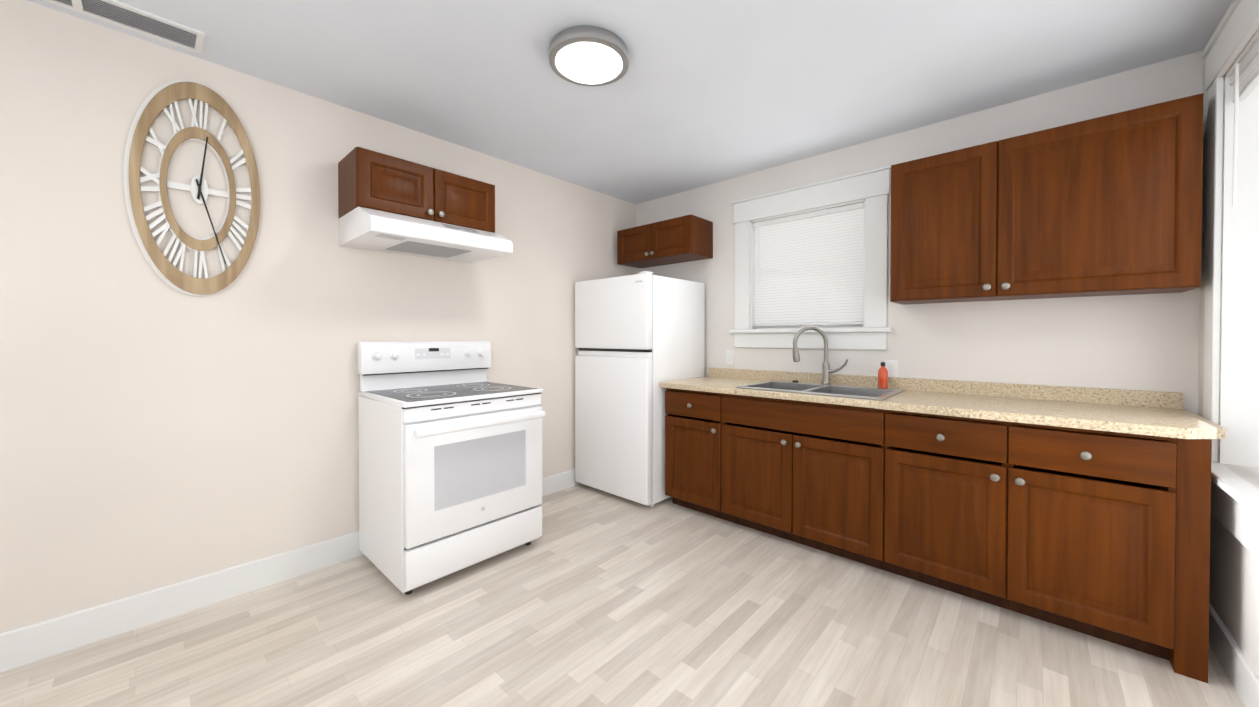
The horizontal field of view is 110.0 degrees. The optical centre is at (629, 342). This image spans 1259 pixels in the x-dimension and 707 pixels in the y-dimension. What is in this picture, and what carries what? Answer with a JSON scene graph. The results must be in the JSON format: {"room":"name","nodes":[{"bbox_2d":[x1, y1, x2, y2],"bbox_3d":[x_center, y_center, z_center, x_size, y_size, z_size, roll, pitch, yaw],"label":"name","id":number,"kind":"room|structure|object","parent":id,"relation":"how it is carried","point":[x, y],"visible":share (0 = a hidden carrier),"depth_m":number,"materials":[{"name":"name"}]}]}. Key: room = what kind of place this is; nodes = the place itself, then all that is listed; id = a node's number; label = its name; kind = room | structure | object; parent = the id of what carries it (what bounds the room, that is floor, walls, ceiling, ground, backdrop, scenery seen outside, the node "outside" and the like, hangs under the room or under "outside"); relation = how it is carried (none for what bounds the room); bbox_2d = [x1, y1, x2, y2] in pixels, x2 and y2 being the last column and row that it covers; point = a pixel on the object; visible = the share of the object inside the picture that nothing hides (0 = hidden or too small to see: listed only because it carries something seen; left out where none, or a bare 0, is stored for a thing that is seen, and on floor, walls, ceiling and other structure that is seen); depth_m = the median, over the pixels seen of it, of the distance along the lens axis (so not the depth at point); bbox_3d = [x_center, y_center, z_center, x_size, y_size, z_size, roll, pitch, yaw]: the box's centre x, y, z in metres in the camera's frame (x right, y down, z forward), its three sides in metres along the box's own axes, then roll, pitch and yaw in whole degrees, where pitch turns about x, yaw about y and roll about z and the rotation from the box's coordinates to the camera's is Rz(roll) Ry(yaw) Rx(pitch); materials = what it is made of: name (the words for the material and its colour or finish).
{"room":"kitchen","nodes":[
{"label":"kitchen","id":0,"kind":"room"},
{"bbox_2d":[0,0,635,632],"bbox_3d":[-1.536,-0.044,2.464,0.120,2.440,4.840,1,1,42],"label":"wall","id":1,"kind":"structure","parent":0,"point":[156,430],"depth_m":1.96,"materials":[{"name":"paint"}]},
{"bbox_2d":[123,80,259,295],"bbox_3d":[-1.904,-0.674,1.941,0.027,0.940,0.428,1,1,42],"label":"clock","id":2,"kind":"object","parent":1,"relation":"attached to","point":[157,102],"visible":1,"depth_m":1.91,"materials":[{"name":"brown wood"}]},
{"bbox_2d":[0,469,580,671],"bbox_3d":[-1.487,1.109,2.431,0.014,0.135,4.599,1,1,42],"label":"baseboard","id":3,"kind":"structure","parent":1,"relation":"attached to","point":[21,646],"depth_m":1.89,"materials":[{"name":"white wood"}]},
{"bbox_2d":[338,147,494,232],"bbox_3d":[-1.172,-0.809,2.505,0.348,0.292,0.745,1,1,42],"label":"upper cabinet","id":4,"kind":"object","parent":1,"relation":"attached to","point":[370,179],"visible":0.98,"depth_m":2.33,"materials":[{"name":"brown wood"}]},
{"bbox_2d":[339,207,512,262],"bbox_3d":[-1.114,-0.585,2.455,0.503,0.150,0.745,1,1,42],"label":"range hood","id":5,"kind":"object","parent":4,"relation":"attached to","point":[368,229],"visible":1,"depth_m":2.29,"materials":[{"name":"white metal"}]},
{"bbox_2d":[0,484,1244,706],"bbox_3d":[-0.286,1.218,1.333,3.510,0.060,4.840,1,1,42],"label":"floor","id":6,"kind":"structure","parent":0,"point":[594,598],"depth_m":1.74,"materials":[{"name":"beige wood"}]},
{"bbox_2d":[357,341,544,594],"bbox_3d":[-0.966,0.587,2.451,0.708,1.178,0.764,1,1,42],"label":"stove","id":7,"kind":"object","parent":6,"relation":"on","point":[450,458],"visible":1,"depth_m":2.25,"materials":[{"name":"white metal"}]},
{"bbox_2d":[575,271,704,506],"bbox_3d":[0.084,0.335,3.543,0.760,1.659,0.726,1,1,42],"label":"fridge","id":8,"kind":"object","parent":6,"relation":"on","point":[639,337],"visible":0.92,"depth_m":3.22,"materials":[{"name":"white metal"}]},
{"bbox_2d":[665,388,724,519],"bbox_3d":[0.630,0.744,3.187,0.472,0.848,0.618,1,1,42],"label":"base cabinet","id":9,"kind":"object","parent":6,"relation":"on","point":[694,420],"depth_m":2.95,"materials":[{"name":"brown wood"}]},
{"bbox_2d":[725,394,892,571],"bbox_3d":[1.131,0.749,2.728,0.960,0.848,0.618,1,1,42],"label":"base cabinet","id":10,"kind":"object","parent":6,"relation":"on","point":[811,474],"depth_m":2.43,"materials":[{"name":"brown wood"}]},
{"bbox_2d":[889,410,1211,682],"bbox_3d":[1.833,0.756,2.085,1.016,0.848,0.618,1,1,42],"label":"base cabinet","id":11,"kind":"object","parent":6,"relation":"on","point":[1104,535],"depth_m":1.76,"materials":[{"name":"brown wood"}]},
{"bbox_2d":[660,367,1225,438],"bbox_3d":[1.327,0.271,2.519,2.435,0.109,0.653,1,1,42],"label":"countertop","id":12,"kind":"structure","parent":11,"relation":"on","point":[1155,413],"depth_m":2.11,"materials":[{"name":"beige stone"}]},
{"bbox_2d":[736,380,904,399],"bbox_3d":[1.144,0.358,2.672,0.810,0.191,0.550,1,1,42],"label":"sink","id":13,"kind":"object","parent":12,"relation":"in","point":[848,391],"visible":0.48,"depth_m":2.69,"materials":[{"name":"silver metal"}]},
{"bbox_2d":[878,362,887,388],"bbox_3d":[1.520,0.198,2.644,0.052,0.156,0.052,1,1,42],"label":"soap bottle","id":14,"kind":"object","parent":13,"relation":"on","point":[882,377],"visible":1,"depth_m":2.62,"materials":[{"name":"orange"}]},
{"bbox_2d":[793,326,847,384],"bbox_3d":[1.218,0.085,2.812,0.292,0.379,0.198,1,1,42],"label":"faucet","id":15,"kind":"object","parent":12,"relation":"on","point":[827,371],"visible":1,"depth_m":2.83,"materials":[{"name":"silver metal"}]},
{"bbox_2d":[26,0,1232,203],"bbox_3d":[-0.286,-1.282,1.306,3.510,0.060,4.840,1,1,42],"label":"ceiling","id":16,"kind":"structure","parent":0,"point":[699,93],"depth_m":2.00,"materials":[{"name":"paint"}]},
{"bbox_2d":[43,0,204,53],"bbox_3d":[-2.018,-1.250,1.607,0.180,0.010,0.665,1,1,42],"label":"ceiling vent","id":17,"kind":"object","parent":16,"relation":"in","point":[126,16],"visible":1,"depth_m":1.72,"materials":[{"name":"white metal"}]},
{"bbox_2d":[548,26,628,85],"bbox_3d":[-0.175,-1.219,1.910,0.348,0.078,0.348,1,1,42],"label":"ceiling light","id":18,"kind":"object","parent":16,"relation":"attached to","point":[587,55],"visible":1,"depth_m":1.84,"materials":[{"name":"grey"}]},
{"bbox_2d":[636,50,1202,414],"bbox_3d":[1.307,-0.051,3.060,3.270,2.440,0.120,1,1,42],"label":"wall","id":19,"kind":"structure","parent":0,"point":[1147,342],"depth_m":2.37,"materials":[{"name":"paint"}]},
{"bbox_2d":[617,215,712,267],"bbox_3d":[0.270,-0.822,3.682,0.770,0.290,0.348,1,1,42],"label":"upper cabinet","id":20,"kind":"object","parent":19,"relation":"attached to","point":[686,238],"visible":1,"depth_m":3.52,"materials":[{"name":"brown wood"}]},
{"bbox_2d":[725,350,733,364],"bbox_3d":[0.784,0.122,3.453,0.072,0.116,0.009,1,1,42],"label":"electrical outlet","id":21,"kind":"object","parent":19,"relation":"attached to","point":[729,360],"visible":1,"depth_m":3.45,"materials":[{"name":"white plastic"}]},
{"bbox_2d":[729,165,892,349],"bbox_3d":[1.226,-0.517,3.085,1.100,1.123,0.163,1,1,42],"label":"window","id":22,"kind":"structure","parent":19,"relation":"in","point":[871,188],"depth_m":2.94,"materials":[{"name":"white wood"}]},
{"bbox_2d":[753,202,863,325],"bbox_3d":[1.224,-0.506,3.083,0.758,0.781,0.052,1,1,42],"label":"window blind","id":23,"kind":"object","parent":22,"relation":"attached to","point":[808,268],"visible":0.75,"depth_m":3.06,"materials":[{"name":"white fabric"}]},
{"bbox_2d":[885,360,898,376],"bbox_3d":[1.606,0.168,2.701,0.072,0.116,0.009,1,1,42],"label":"electrical outlet","id":24,"kind":"object","parent":19,"relation":"attached to","point":[892,367],"visible":0.92,"depth_m":2.69,"materials":[{"name":"white plastic"}]},
{"bbox_2d":[890,93,1203,304],"bbox_3d":[1.924,-0.596,2.171,1.067,0.750,0.348,1,1,42],"label":"upper cabinet","id":25,"kind":"object","parent":19,"relation":"attached to","point":[1109,205],"visible":1,"depth_m":1.98,"materials":[{"name":"brown wood"}]},
{"bbox_2d":[1198,0,1258,675],"bbox_3d":[0.964,-0.020,0.175,0.120,2.440,4.840,1,1,42],"label":"wall","id":26,"kind":"structure","parent":0,"point":[1234,585],"depth_m":1.61,"materials":[{"name":"paint"}]},
{"bbox_2d":[1201,0,1258,559],"bbox_3d":[1.842,-0.249,1.186,0.168,1.838,1.610,1,1,42],"label":"window","id":27,"kind":"structure","parent":26,"relation":"in","point":[1231,377],"depth_m":1.66,"materials":[{"name":"white"}]},
{"bbox_2d":[1230,39,1258,206],"bbox_3d":[1.835,-0.733,1.187,0.070,0.526,1.288,1,1,42],"label":"window blind","id":28,"kind":"object","parent":27,"relation":"attached to","point":[1244,78],"visible":1,"depth_m":1.54,"materials":[{"name":"white"}]},
{"bbox_2d":[1209,602,1258,706],"bbox_3d":[0.914,1.132,0.233,0.014,0.135,4.599,1,1,42],"label":"baseboard","id":29,"kind":"structure","parent":26,"relation":"attached to","point":[1241,673],"depth_m":1.52,"materials":[{"name":"white wood"}]}
]}

